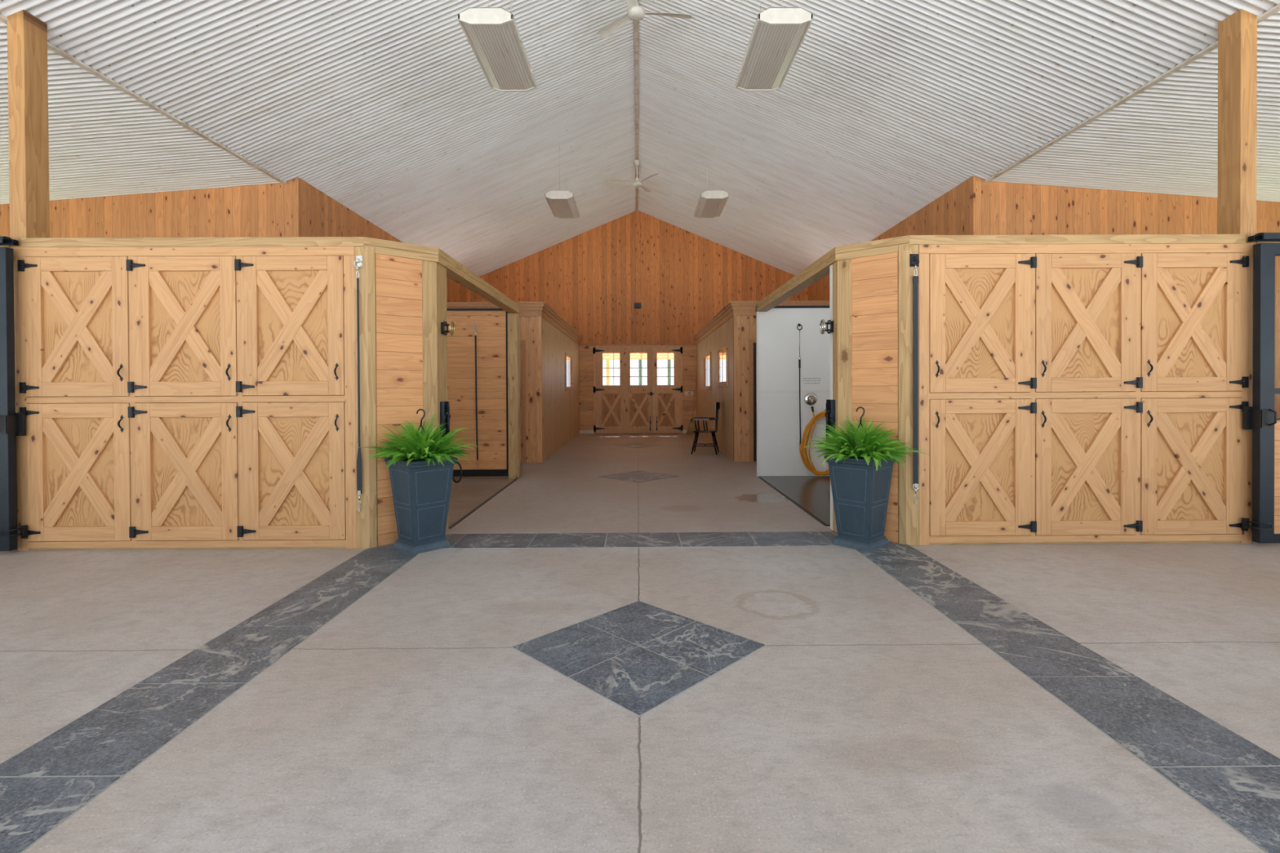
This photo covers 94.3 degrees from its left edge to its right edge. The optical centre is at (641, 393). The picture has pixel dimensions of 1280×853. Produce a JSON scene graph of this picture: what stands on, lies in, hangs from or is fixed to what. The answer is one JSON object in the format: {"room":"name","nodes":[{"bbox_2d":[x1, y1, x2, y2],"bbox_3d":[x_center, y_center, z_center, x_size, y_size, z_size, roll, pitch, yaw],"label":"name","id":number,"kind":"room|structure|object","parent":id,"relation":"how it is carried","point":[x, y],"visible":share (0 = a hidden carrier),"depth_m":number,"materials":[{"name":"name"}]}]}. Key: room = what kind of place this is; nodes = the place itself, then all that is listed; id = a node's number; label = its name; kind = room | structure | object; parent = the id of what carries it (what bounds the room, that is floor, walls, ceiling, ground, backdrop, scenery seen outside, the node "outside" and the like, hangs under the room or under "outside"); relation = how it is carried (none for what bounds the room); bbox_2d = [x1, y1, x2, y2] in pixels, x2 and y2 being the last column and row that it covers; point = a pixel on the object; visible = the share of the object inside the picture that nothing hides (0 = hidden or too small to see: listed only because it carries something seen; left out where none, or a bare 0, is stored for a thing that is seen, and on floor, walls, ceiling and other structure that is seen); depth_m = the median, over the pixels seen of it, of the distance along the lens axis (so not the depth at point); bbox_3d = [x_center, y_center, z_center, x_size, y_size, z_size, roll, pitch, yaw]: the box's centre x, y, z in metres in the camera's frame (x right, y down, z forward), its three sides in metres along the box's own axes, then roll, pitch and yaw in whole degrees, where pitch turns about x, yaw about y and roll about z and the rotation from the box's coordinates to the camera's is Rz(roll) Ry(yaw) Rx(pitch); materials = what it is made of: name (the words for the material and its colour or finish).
{"room":"farm building","nodes":[
{"label":"farm building","id":0,"kind":"room"},
{"bbox_2d":[0,21,283,204],"bbox_3d":[-7.724,-2.745,3.410,5.422,0.428,9.960,0,0,0],"label":"ceiling","id":1,"kind":"structure","parent":0,"point":[104,141],"depth_m":6.98,"materials":[{"name":"white metal"}]},
{"bbox_2d":[0,177,302,237],"bbox_3d":[-7.658,-0.917,8.450,5.600,4.275,0.090,0,0,0],"label":"wall","id":2,"kind":"structure","parent":0,"point":[268,210],"depth_m":8.40,"materials":[{"name":"brown wood"}]},
{"bbox_2d":[0,13,287,184],"bbox_3d":[-5.015,-2.939,3.426,0.060,0.022,9.960,0,0,0],"label":"trim","id":3,"kind":"structure","parent":2,"relation":"attached to","point":[3,19],"depth_m":6.02,"materials":[{"name":"metal"}]},
{"bbox_2d":[301,178,466,302],"bbox_3d":[-4.929,-0.964,12.602,0.090,4.280,8.180,0,0,0],"label":"wall","id":4,"kind":"structure","parent":0,"point":[322,215],"depth_m":9.45,"materials":[{"name":"brown wood"}]},
{"bbox_2d":[375,253,422,546],"bbox_3d":[-1.986,0.052,4.870,0.375,2.340,0.040,-1,1,-42],"label":"wall","id":5,"kind":"structure","parent":0,"point":[398,280],"depth_m":4.82,"materials":[{"name":"beige wood"}]},
{"bbox_2d":[446,310,506,469],"bbox_3d":[-3.346,-0.044,8.404,2.915,2.250,0.050,0,0,0],"label":"wall","id":6,"kind":"structure","parent":0,"point":[491,331],"depth_m":8.38,"materials":[{"name":"brown wood"}]},
{"bbox_2d":[473,324,478,467],"bbox_3d":[-2.336,0.034,8.370,0.060,2.034,0.031,0,0,0],"label":"tie","id":7,"kind":"object","parent":6,"relation":"hanging from","point":[475,325],"visible":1,"depth_m":8.36,"materials":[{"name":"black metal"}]},
{"bbox_2d":[446,308,508,476],"bbox_3d":[-3.343,-0.014,8.394,2.920,2.370,0.070,0,0,0],"label":"trim","id":8,"kind":"structure","parent":6,"relation":"attached to","point":[456,473],"depth_m":8.38,"materials":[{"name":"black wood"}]},
{"bbox_2d":[519,316,536,462],"bbox_3d":[-3.290,-0.123,10.174,3.150,2.620,0.090,0,0,0],"label":"wall","id":9,"kind":"structure","parent":0,"point":[526,324],"depth_m":10.14,"materials":[{"name":"wood"}]},
{"bbox_2d":[519,343,522,462],"bbox_3d":[-2.451,0.163,10.191,0.825,2.040,0.060,0,0,0],"label":"door","id":10,"kind":"structure","parent":9,"relation":"in","point":[520,344],"depth_m":10.19,"materials":[{"name":"brown wood"}]},
{"bbox_2d":[519,339,526,462],"bbox_3d":[-2.451,0.134,10.130,0.945,2.100,0.012,0,0,0],"label":"trim","id":11,"kind":"structure","parent":9,"relation":"attached to","point":[522,342],"depth_m":10.13,"materials":[{"name":"wood"}]},
{"bbox_2d":[535,316,542,462],"bbox_3d":[-1.755,-0.070,10.170,0.098,2.500,0.078,0,0,0],"label":"trim","id":12,"kind":"structure","parent":9,"relation":"attached to","point":[538,319],"depth_m":10.13,"materials":[{"name":"wood"}]},
{"bbox_2d":[542,317,579,462],"bbox_3d":[-1.756,-0.155,13.473,0.040,2.620,6.490,0,0,0],"label":"wall","id":13,"kind":"structure","parent":0,"point":[561,407],"depth_m":12.13,"materials":[{"name":"wood"}]},
{"bbox_2d":[446,302,582,345],"bbox_3d":[-3.276,-1.458,13.369,3.230,0.240,6.660,0,0,0],"label":"trim","id":14,"kind":"structure","parent":13,"relation":"attached to","point":[543,309],"depth_m":10.11,"materials":[{"name":"wood"}]},
{"bbox_2d":[564,352,573,391],"bbox_3d":[-1.724,-0.508,14.136,0.065,0.865,1.460,0,0,0],"label":"window","id":15,"kind":"structure","parent":13,"relation":"in","point":[568,357],"depth_m":14.07,"materials":[{"name":"brown wood"}]},
{"bbox_2d":[466,210,807,430],"bbox_3d":[-0.115,-2.033,16.774,9.600,6.310,0.120,0,0,0],"label":"wall","id":16,"kind":"structure","parent":0,"point":[593,279],"depth_m":16.71,"materials":[{"name":"brown wood"}]},
{"bbox_2d":[592,346,654,433],"bbox_3d":[-0.506,-0.101,16.741,1.720,2.434,0.112,0,0,0],"label":"door","id":17,"kind":"structure","parent":16,"relation":"in","point":[624,407],"depth_m":16.75,"materials":[{"name":"brown wood"}]},
{"bbox_2d":[579,429,687,433],"bbox_3d":[-0.100,1.072,16.728,3.300,0.100,0.020,0,0,0],"label":"baseboard","id":18,"kind":"structure","parent":16,"relation":"attached to","point":[684,431],"depth_m":16.71,"materials":[{"name":"beige wood"}]},
{"bbox_2d":[578,343,696,346],"bbox_3d":[-0.112,-1.383,16.704,3.300,0.050,0.030,0,0,0],"label":"trim","id":19,"kind":"structure","parent":16,"relation":"attached to","point":[580,344],"depth_m":16.69,"materials":[{"name":"wood"}]},
{"bbox_2d":[634,302,640,308],"bbox_3d":[-0.117,-2.478,16.659,0.190,0.140,0.105,0,0,0],"label":"wall speaker","id":20,"kind":"object","parent":16,"relation":"attached to","point":[637,305],"visible":1,"depth_m":16.61,"materials":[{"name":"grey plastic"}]},
{"bbox_2d":[593,345,682,433],"bbox_3d":[-0.106,-0.123,16.774,2.500,2.490,0.110,0,0,0],"label":"trim","id":21,"kind":"structure","parent":16,"relation":"attached to","point":[594,402],"depth_m":16.72,"materials":[{"name":"wood"}]},
{"bbox_2d":[653,346,653,433],"bbox_3d":[0.329,-0.104,16.762,0.020,2.432,0.060,0,0,0],"label":"door frame","id":22,"kind":"structure","parent":16,"relation":"attached to","point":[653,347],"depth_m":16.73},
{"bbox_2d":[653,346,683,433],"bbox_3d":[0.749,-0.107,16.760,0.820,2.434,0.089,0,0,0],"label":"door","id":23,"kind":"structure","parent":16,"relation":"in","point":[667,398],"depth_m":16.76,"materials":[{"name":"brown wood"}]},
{"bbox_2d":[684,391,689,395],"bbox_3d":[1.285,-0.014,16.732,0.140,0.120,0.014,0,0,0],"label":"switch plate","id":24,"kind":"object","parent":16,"relation":"attached to","point":[686,393],"visible":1,"depth_m":16.73,"materials":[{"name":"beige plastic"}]},
{"bbox_2d":[0,433,1279,852],"bbox_3d":[-0.035,1.270,6.425,22.000,0.162,20.830,0,0,0],"label":"floor","id":25,"kind":"structure","parent":0,"point":[867,719],"depth_m":2.46,"materials":[{"name":"concrete"}]},
{"bbox_2d":[7,9,49,549],"bbox_3d":[-4.926,-0.897,4.784,0.131,4.266,0.190,0,0,0],"label":"timber post","id":26,"kind":"object","parent":25,"relation":"on","point":[27,34],"visible":0.58,"depth_m":4.70,"materials":[{"name":"beige wood"}]},
{"bbox_2d":[13,246,356,551],"bbox_3d":[-3.587,0.037,4.855,2.657,2.384,0.466,0,0,0],"label":"doors","id":27,"kind":"structure","parent":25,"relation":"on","point":[171,397],"depth_m":4.67,"materials":[{"name":"brown wood"}]},
{"bbox_2d":[20,236,363,247],"bbox_3d":[-3.523,-1.192,4.720,2.676,0.073,0.137,0,0,0],"label":"timber beam","id":28,"kind":"structure","parent":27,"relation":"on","point":[237,241],"depth_m":4.65,"materials":[{"name":"wood"}]},
{"bbox_2d":[0,543,420,852],"bbox_3d":[-1.915,1.244,1.708,0.468,0.004,6.888,0,0,0],"label":"inlay","id":29,"kind":"object","parent":25,"relation":"on","point":[44,784],"visible":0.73,"depth_m":2.32,"materials":[{"name":"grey stone"}]},
{"bbox_2d":[384,457,457,554],"bbox_3d":[-1.751,0.864,4.718,0.406,0.707,0.406,0,1,42],"label":"planter","id":30,"kind":"object","parent":29,"relation":"on","point":[421,490],"visible":0.87,"depth_m":4.60,"materials":[{"name":"blue plastic"}]},
{"bbox_2d":[359,408,479,470],"bbox_3d":[-1.791,0.351,4.715,0.880,0.465,0.809,0,1,39],"label":"potted fern","id":31,"kind":"object","parent":30,"relation":"in","point":[416,446],"visible":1,"depth_m":4.61,"materials":[{"name":"green plant"}]},
{"bbox_2d":[408,457,426,462],"bbox_3d":[-1.752,0.532,4.715,0.208,0.070,0.208,0,0,0],"label":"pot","id":32,"kind":"object","parent":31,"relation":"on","point":[418,460],"depth_m":4.62,"materials":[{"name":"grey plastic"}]},
{"bbox_2d":[354,246,377,548],"bbox_3d":[-2.186,0.032,4.733,0.143,2.384,0.108,0,0,0],"label":"timber post","id":33,"kind":"object","parent":25,"relation":"on","point":[367,518],"visible":0.94,"depth_m":4.68,"materials":[{"name":"beige wood"}]},
{"bbox_2d":[353,255,362,511],"bbox_3d":[-2.220,-0.078,4.660,0.061,2.014,0.033,0,0,0],"label":"strap","id":34,"kind":"object","parent":33,"relation":"hanging from","point":[358,260],"visible":1,"depth_m":4.65,"materials":[{"name":"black metal"}]},
{"bbox_2d":[422,259,450,530],"bbox_3d":[-1.792,0.049,5.149,0.221,2.340,0.350,0,0,0],"label":"timber post","id":35,"kind":"object","parent":25,"relation":"on","point":[433,274],"depth_m":5.04,"materials":[{"name":"wood"}]},
{"bbox_2d":[363,236,438,262],"bbox_3d":[-2.000,-1.177,4.903,0.595,0.118,0.137,-1,1,-40],"label":"timber beam","id":36,"kind":"structure","parent":35,"relation":"on","point":[382,246],"depth_m":4.85,"materials":[{"name":"wood"}]},
{"bbox_2d":[440,320,454,335],"bbox_3d":[-1.697,-0.572,5.185,0.096,0.132,0.132,0,0,0],"label":"wall lamp","id":37,"kind":"object","parent":35,"relation":"attached to","point":[451,331],"visible":1,"depth_m":5.18,"materials":[{"name":"black metal"}]},
{"bbox_2d":[450,456,462,483],"bbox_3d":[-1.693,0.681,5.376,0.129,0.265,0.113,0,0,0],"label":"rope loop","id":38,"kind":"object","parent":35,"relation":"hanging from","point":[458,463],"visible":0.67,"depth_m":5.39,"materials":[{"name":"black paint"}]},
{"bbox_2d":[436,248,519,313],"bbox_3d":[-1.808,-1.193,6.766,0.140,0.118,3.448,0,0,0],"label":"timber beam","id":39,"kind":"structure","parent":35,"relation":"on","point":[458,273],"depth_m":6.25,"materials":[{"name":"wood"}]},
{"bbox_2d":[507,312,519,478],"bbox_3d":[-1.813,0.029,8.419,0.140,2.330,0.140,0,0,0],"label":"timber post","id":40,"kind":"object","parent":25,"relation":"on","point":[513,358],"visible":1,"depth_m":8.35,"materials":[{"name":"wood"}]},
{"bbox_2d":[612,442,663,448],"bbox_3d":[-0.078,1.147,13.209,0.829,0.005,0.829,0,1,45],"label":"inlay","id":41,"kind":"object","parent":25,"relation":"on","point":[637,445],"visible":1,"depth_m":13.17,"materials":[{"name":"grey stone"}]},
{"bbox_2d":[598,471,679,483],"bbox_3d":[-0.048,1.183,8.499,0.829,0.005,0.829,0,1,45],"label":"inlay","id":42,"kind":"object","parent":25,"relation":"on","point":[637,477],"visible":1,"depth_m":8.47,"materials":[{"name":"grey stone"}]},
{"bbox_2d":[511,600,766,716],"bbox_3d":[-0.012,1.226,2.879,0.874,0.005,0.874,0,1,45],"label":"inlay","id":43,"kind":"object","parent":25,"relation":"on","point":[638,656],"visible":1,"depth_m":2.80,"materials":[{"name":"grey stone"}]},
{"bbox_2d":[441,531,839,548],"bbox_3d":[-0.025,1.210,4.919,3.348,0.004,0.468,0,0,0],"label":"inlay","id":44,"kind":"object","parent":25,"relation":"on","point":[786,539],"visible":0.86,"depth_m":4.90,"materials":[{"name":"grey stone"}]},
{"bbox_2d":[685,384,696,434],"bbox_3d":[1.377,0.431,16.546,0.306,1.374,0.257,0,0,0],"label":"broom","id":45,"kind":"object","parent":25,"relation":"on","point":[691,428],"visible":0.92,"depth_m":16.43,"materials":[{"name":"brown wood"}]},
{"bbox_2d":[690,401,719,454],"bbox_3d":[1.247,0.663,11.510,0.546,0.994,0.572,0,0,12],"label":"armchair","id":46,"kind":"object","parent":25,"relation":"on","point":[696,431],"visible":1,"depth_m":11.35,"materials":[{"name":"black paint"}]},
{"bbox_2d":[825,258,852,533],"bbox_3d":[1.727,0.033,5.144,0.221,2.340,0.295,0,0,0],"label":"timber post","id":47,"kind":"object","parent":25,"relation":"on","point":[842,269],"depth_m":5.05,"materials":[{"name":"wood"}]},
{"bbox_2d":[755,247,837,312],"bbox_3d":[1.712,-1.209,6.788,0.140,0.118,3.448,0,0,0],"label":"timber beam","id":48,"kind":"structure","parent":47,"relation":"on","point":[819,269],"depth_m":6.27,"materials":[{"name":"wood"}]},
{"bbox_2d":[819,319,833,334],"bbox_3d":[1.627,-0.588,5.206,0.096,0.132,0.132,0,0,0],"label":"wall lamp","id":49,"kind":"object","parent":47,"relation":"attached to","point":[822,322],"visible":1,"depth_m":5.20,"materials":[{"name":"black metal"}]},
{"bbox_2d":[829,264,832,529],"bbox_3d":[1.701,0.034,5.249,0.052,2.335,0.065,0,0,0],"label":"trim","id":50,"kind":"structure","parent":47,"relation":"attached to","point":[830,266],"depth_m":5.24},
{"bbox_2d":[835,235,909,260],"bbox_3d":[1.927,-1.196,4.928,0.595,0.118,0.137,0,1,39],"label":"timber beam","id":51,"kind":"structure","parent":47,"relation":"on","point":[891,245],"depth_m":4.88,"materials":[{"name":"wood"}]},
{"bbox_2d":[897,244,919,545],"bbox_3d":[2.127,0.012,4.760,0.143,2.384,0.108,0,0,0],"label":"timber post","id":52,"kind":"object","parent":25,"relation":"on","point":[908,511],"visible":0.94,"depth_m":4.71,"materials":[{"name":"wood"}]},
{"bbox_2d":[910,253,919,504],"bbox_3d":[2.160,-0.114,4.688,0.068,1.984,0.033,0,0,0],"label":"strap","id":53,"kind":"object","parent":52,"relation":"hanging from","point":[914,261],"visible":1,"depth_m":4.68,"materials":[{"name":"black metal"}]},
{"bbox_2d":[831,531,1279,852],"bbox_3d":[1.905,1.226,1.732,0.468,0.004,6.888,0,0,0],"label":"inlay","id":54,"kind":"object","parent":25,"relation":"on","point":[1234,779],"visible":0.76,"depth_m":2.32,"materials":[{"name":"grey stone"}]},
{"bbox_2d":[824,454,894,551],"bbox_3d":[1.746,0.848,4.733,0.406,0.707,0.406,-1,1,-43],"label":"planter","id":55,"kind":"object","parent":54,"relation":"on","point":[860,491],"visible":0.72,"depth_m":4.62,"materials":[{"name":"blue plastic"}]},
{"bbox_2d":[803,406,928,470],"bbox_3d":[1.756,0.329,4.689,0.950,0.452,0.891,0,0,14],"label":"potted fern","id":56,"kind":"object","parent":55,"relation":"in","point":[865,443],"visible":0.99,"depth_m":4.59,"materials":[{"name":"green plant"}]},
{"bbox_2d":[918,243,1253,545],"bbox_3d":[3.528,0.004,4.900,2.657,2.384,0.466,0,0,0],"label":"barn doors","id":57,"kind":"structure","parent":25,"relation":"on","point":[1069,393],"depth_m":4.71,"materials":[{"name":"brown wood"}]},
{"bbox_2d":[909,234,1245,244],"bbox_3d":[3.452,-1.224,4.764,2.676,0.073,0.137,0,0,0],"label":"timber beam","id":58,"kind":"structure","parent":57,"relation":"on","point":[1060,238],"depth_m":4.70,"materials":[{"name":"wood"}]},
{"bbox_2d":[1217,8,1257,542],"bbox_3d":[4.857,-0.942,4.846,0.131,4.266,0.190,0,0,0],"label":"timber post","id":59,"kind":"object","parent":25,"relation":"on","point":[1237,33],"visible":0.58,"depth_m":4.77,"materials":[{"name":"beige wood"}]},
{"bbox_2d":[0,0,1279,276],"bbox_3d":[-0.067,-4.061,7.584,9.967,2.101,18.230,0,0,0],"label":"ceiling","id":60,"kind":"structure","parent":0,"point":[387,108],"depth_m":7.82,"materials":[{"name":"white metal"}]},
{"bbox_2d":[457,0,536,91],"bbox_3d":[-1.478,-4.010,6.220,0.536,1.042,1.280,0,0,0],"label":"ceiling lamp","id":61,"kind":"object","parent":60,"relation":"hanging from","point":[492,33],"visible":1,"depth_m":6.01,"materials":[{"name":"white metal"}]},
{"bbox_2d":[462,22,533,89],"bbox_3d":[-1.476,-3.518,6.224,0.476,0.046,1.220,0,0,0],"label":"diffuser","id":62,"kind":"object","parent":61,"relation":"attached to","point":[499,50],"depth_m":6.13,"materials":[{"name":"plastic"}]},
{"bbox_2d":[544,146,580,218],"bbox_3d":[-1.500,-4.050,11.360,0.536,1.042,1.280,0,0,0],"label":"ceiling lamp","id":63,"kind":"object","parent":60,"relation":"hanging from","point":[562,204],"visible":1,"depth_m":11.07,"materials":[{"name":"white metal"}]},
{"bbox_2d":[546,197,578,218],"bbox_3d":[-1.498,-3.558,11.364,0.476,0.046,1.220,0,0,0],"label":"diffuser","id":64,"kind":"object","parent":63,"relation":"attached to","point":[561,207],"depth_m":11.30,"materials":[{"name":"plastic"}]},
{"bbox_2d":[604,160,658,192],"bbox_3d":[-0.219,-4.837,13.081,1.169,0.565,1.243,0,0,0],"label":"ceiling fan","id":65,"kind":"object","parent":60,"relation":"hanging from","point":[637,184],"visible":1,"depth_m":12.99,"materials":[{"name":"white plastic"}]},
{"bbox_2d":[633,0,639,211],"bbox_3d":[-0.071,-5.075,7.576,0.070,0.023,18.230,0,0,0],"label":"trim","id":66,"kind":"structure","parent":60,"relation":"attached to","point":[636,24],"depth_m":9.97,"materials":[{"name":"metal"}]},
{"bbox_2d":[595,0,693,39],"bbox_3d":[0.025,-4.782,7.035,1.212,0.565,1.230,0,0,0],"label":"ceiling fan","id":67,"kind":"object","parent":60,"relation":"hanging from","point":[635,12],"visible":1,"depth_m":7.20,"materials":[{"name":"white plastic"}]},
{"bbox_2d":[693,145,728,218],"bbox_3d":[1.319,-4.063,11.378,0.536,1.042,1.280,0,0,0],"label":"ceiling lamp","id":68,"kind":"object","parent":60,"relation":"hanging from","point":[711,203],"visible":1,"depth_m":11.12,"materials":[{"name":"white metal"}]},
{"bbox_2d":[695,196,727,217],"bbox_3d":[1.322,-3.571,11.382,0.476,0.046,1.220,0,0,0],"label":"diffuser","id":69,"kind":"object","parent":68,"relation":"attached to","point":[707,206],"depth_m":11.29,"materials":[{"name":"plastic"}]},
{"bbox_2d":[735,0,813,91],"bbox_3d":[1.352,-4.023,6.238,0.536,1.042,1.280,0,0,0],"label":"ceiling lamp","id":70,"kind":"object","parent":60,"relation":"hanging from","point":[778,33],"visible":1,"depth_m":6.02,"materials":[{"name":"white metal"}]},
{"bbox_2d":[737,22,808,89],"bbox_3d":[1.354,-3.531,6.242,0.476,0.046,1.220,0,0,0],"label":"diffuser","id":71,"kind":"object","parent":70,"relation":"attached to","point":[771,51],"depth_m":6.15,"materials":[{"name":"plastic"}]},
{"bbox_2d":[0,4,1279,204],"bbox_3d":[-0.067,-3.917,7.735,21.000,2.565,18.530,0,0,0],"label":"roof","id":72,"kind":"structure","parent":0,"point":[1276,4],"depth_m":7.39,"materials":[{"name":"metal"}]},
{"bbox_2d":[602,352,725,358],"bbox_3d":[-0.121,-1.345,18.275,8.000,0.390,2.510,0,0,0],"label":"ceiling","id":73,"kind":"structure","parent":0,"point":[659,355],"depth_m":18.98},
{"bbox_2d":[602,352,725,359],"bbox_3d":[-0.129,-1.319,19.530,8.000,0.400,0.120,0,0,0],"label":"trim","id":74,"kind":"structure","parent":73,"relation":"attached to","point":[645,353],"depth_m":19.47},
{"bbox_2d":[696,316,733,460],"bbox_3d":[1.584,-0.171,13.494,0.040,2.620,6.490,0,0,0],"label":"wall","id":75,"kind":"structure","parent":0,"point":[706,400],"depth_m":12.28,"materials":[{"name":"wood"}]},
{"bbox_2d":[702,351,711,390],"bbox_3d":[1.542,-0.523,14.056,0.065,0.865,1.500,0,0,0],"label":"window","id":76,"kind":"structure","parent":75,"relation":"in","point":[707,357],"depth_m":14.04,"materials":[{"name":"brown wood"}]},
{"bbox_2d":[715,342,728,386],"bbox_3d":[1.558,-0.543,11.506,0.065,0.805,1.340,0,0,0],"label":"window","id":77,"kind":"structure","parent":75,"relation":"in","point":[726,344],"depth_m":11.47,"materials":[{"name":"brown wood"}]},
{"bbox_2d":[693,300,829,344],"bbox_3d":[3.094,-1.487,13.409,3.230,0.240,6.660,0,0,0],"label":"trim","id":78,"kind":"structure","parent":75,"relation":"attached to","point":[731,308],"depth_m":10.14,"materials":[{"name":"wood"}]},
{"bbox_2d":[739,315,755,462],"bbox_3d":[3.160,-0.153,10.214,3.150,2.620,0.090,0,0,0],"label":"wall","id":79,"kind":"structure","parent":0,"point":[747,323],"depth_m":10.16,"materials":[{"name":"wood"}]},
{"bbox_2d":[733,315,739,462],"bbox_3d":[1.627,-0.086,10.191,0.098,2.500,0.078,0,0,0],"label":"trim","id":80,"kind":"structure","parent":79,"relation":"attached to","point":[735,318],"depth_m":10.15,"materials":[{"name":"wood"}]},
{"bbox_2d":[749,338,755,462],"bbox_3d":[2.324,0.111,10.160,0.945,2.100,0.012,0,0,0],"label":"trim","id":81,"kind":"structure","parent":79,"relation":"attached to","point":[752,341],"depth_m":10.15,"materials":[{"name":"wood"}]},
{"bbox_2d":[753,342,756,461],"bbox_3d":[2.324,0.141,10.221,0.825,2.040,0.060,0,0,0],"label":"door","id":82,"kind":"structure","parent":79,"relation":"in","point":[754,344],"depth_m":10.22,"materials":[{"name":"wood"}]},
{"bbox_2d":[759,307,830,475],"bbox_3d":[3.172,-0.024,8.441,3.050,2.390,0.058,0,0,0],"label":"wall","id":83,"kind":"structure","parent":0,"point":[780,455],"depth_m":8.41,"materials":[{"name":"white paint"}]},
{"bbox_2d":[755,306,759,476],"bbox_3d":[1.649,-0.022,8.433,0.025,2.400,0.075,0,0,0],"label":"trim","id":84,"kind":"structure","parent":83,"relation":"attached to","point":[757,312],"depth_m":8.40,"materials":[{"name":"wood"}]},
{"bbox_2d":[755,305,829,307],"bbox_3d":[3.161,-1.234,8.434,3.060,0.030,0.075,0,0,0],"label":"trim","id":85,"kind":"structure","parent":83,"relation":"attached to","point":[803,306],"depth_m":8.39,"materials":[{"name":"black metal"}]},
{"bbox_2d":[796,323,802,452],"bbox_3d":[2.236,-0.073,8.399,0.080,1.843,0.030,0,0,0],"label":"tie","id":86,"kind":"object","parent":83,"relation":"hanging from","point":[798,324],"visible":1,"depth_m":8.39,"materials":[{"name":"black metal"}]},
{"bbox_2d":[804,392,817,408],"bbox_3d":[2.373,0.099,8.378,0.172,0.218,0.081,0,0,0],"label":"shower valve","id":87,"kind":"object","parent":83,"relation":"attached to","point":[810,398],"visible":1,"depth_m":8.34,"materials":[{"name":"silver metal"}]},
{"bbox_2d":[799,406,829,475],"bbox_3d":[2.564,0.658,8.358,0.684,0.974,0.127,0,0,0],"label":"garden hose","id":88,"kind":"object","parent":83,"relation":"hanging from","point":[805,460],"visible":0.56,"depth_m":8.33,"materials":[{"name":"yellow rubber"}]},
{"bbox_2d":[852,251,897,542],"bbox_3d":[1.925,0.034,4.895,0.375,2.340,0.040,0,1,41],"label":"wall","id":89,"kind":"structure","parent":0,"point":[874,277],"depth_m":4.86,"materials":[{"name":"beige wood"}]},
{"bbox_2d":[807,177,969,300],"bbox_3d":[4.761,-1.009,12.663,0.090,4.280,8.180,0,0,0],"label":"wall","id":90,"kind":"structure","parent":0,"point":[948,214],"depth_m":9.51,"materials":[{"name":"brown wood"}]},
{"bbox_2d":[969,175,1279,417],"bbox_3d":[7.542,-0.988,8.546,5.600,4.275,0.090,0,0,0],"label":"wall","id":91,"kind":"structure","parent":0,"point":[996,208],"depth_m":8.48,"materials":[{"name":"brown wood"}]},
{"bbox_2d":[983,3,1279,182],"bbox_3d":[4.944,-2.986,3.489,0.060,0.022,9.960,0,0,0],"label":"trim","id":92,"kind":"structure","parent":91,"relation":"attached to","point":[1275,9],"depth_m":5.96,"materials":[{"name":"metal"}]},
{"bbox_2d":[991,5,1279,201],"bbox_3d":[7.655,-2.817,3.507,5.422,0.428,9.960,0,0,0],"label":"ceiling","id":93,"kind":"structure","parent":0,"point":[1163,139],"depth_m":6.97,"materials":[{"name":"white metal"}]},
{"bbox_3d":[8.230,-0.017,4.817,4.280,2.384,0.070,0,0,0],"label":"wall","id":94,"kind":"structure","parent":0,"visible":0},
{"bbox_2d":[1256,241,1279,244],"bbox_3d":[7.643,-1.250,4.829,5.443,0.085,0.140,0,0,0],"label":"timber beam","id":95,"kind":"structure","parent":94,"relation":"on","point":[1257,242],"depth_m":4.74,"materials":[{"name":"wood"}]},
{"bbox_2d":[1248,232,1279,241],"bbox_3d":[5.535,-1.227,4.656,1.460,0.056,0.140,0,0,0],"label":"door track","id":96,"kind":"object","parent":95,"relation":"attached to","point":[1260,237],"visible":1,"depth_m":4.64,"materials":[{"name":"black metal"}]},
{"bbox_2d":[1241,243,1279,542],"bbox_3d":[5.411,-0.005,4.619,1.330,2.330,0.151,0,0,0],"label":"gate","id":97,"kind":"object","parent":96,"relation":"hanging from","point":[1261,418],"visible":1,"depth_m":4.61,"materials":[{"name":"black metal"}]},
{"bbox_3d":[-0.119,1.214,19.790,22.000,0.170,5.900,0,0,0],"label":"ground","id":98,"kind":"structure","parent":0,"visible":0},
{"bbox_2d":[606,360,609,385],"bbox_3d":[-1.113,-0.005,19.534,0.100,2.280,0.100,0,0,0],"label":"porch post","id":99,"kind":"object","parent":98,"relation":"on","point":[607,361],"visible":0.36,"depth_m":19.48,"materials":[{"name":"yellow wood"}]},
{"bbox_2d":[638,360,640,385],"bbox_3d":[-0.043,-0.010,19.541,0.100,2.280,0.100,0,0,0],"label":"porch post","id":100,"kind":"object","parent":98,"relation":"on","point":[639,361],"visible":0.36,"depth_m":19.49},
{"bbox_2d":[668,359,671,385],"bbox_3d":[0.907,-0.014,19.547,0.100,2.280,0.100,0,0,0],"label":"porch post","id":101,"kind":"object","parent":98,"relation":"on","point":[669,360],"visible":0.36,"depth_m":19.49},
{"bbox_3d":[-8.290,0.060,4.713,4.280,2.384,0.070,0,0,0],"label":"wall","id":102,"kind":"structure","parent":0,"visible":0},
{"bbox_3d":[-7.714,-1.178,4.732,5.443,0.085,0.140,0,0,0],"label":"timber beam","id":103,"kind":"structure","parent":102,"relation":"on","visible":0},
{"bbox_2d":[0,235,18,245],"bbox_3d":[-5.604,-1.175,4.586,1.460,0.056,0.140,0,0,0],"label":"door track","id":104,"kind":"object","parent":103,"relation":"attached to","point":[4,241],"visible":1,"depth_m":4.59,"materials":[{"name":"black metal"}]},
{"bbox_2d":[0,246,27,551],"bbox_3d":[-5.469,0.045,4.550,1.330,2.330,0.151,0,0,0],"label":"gate","id":105,"kind":"object","parent":104,"relation":"hanging from","point":[12,424],"visible":1,"depth_m":4.55,"materials":[{"name":"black metal"}]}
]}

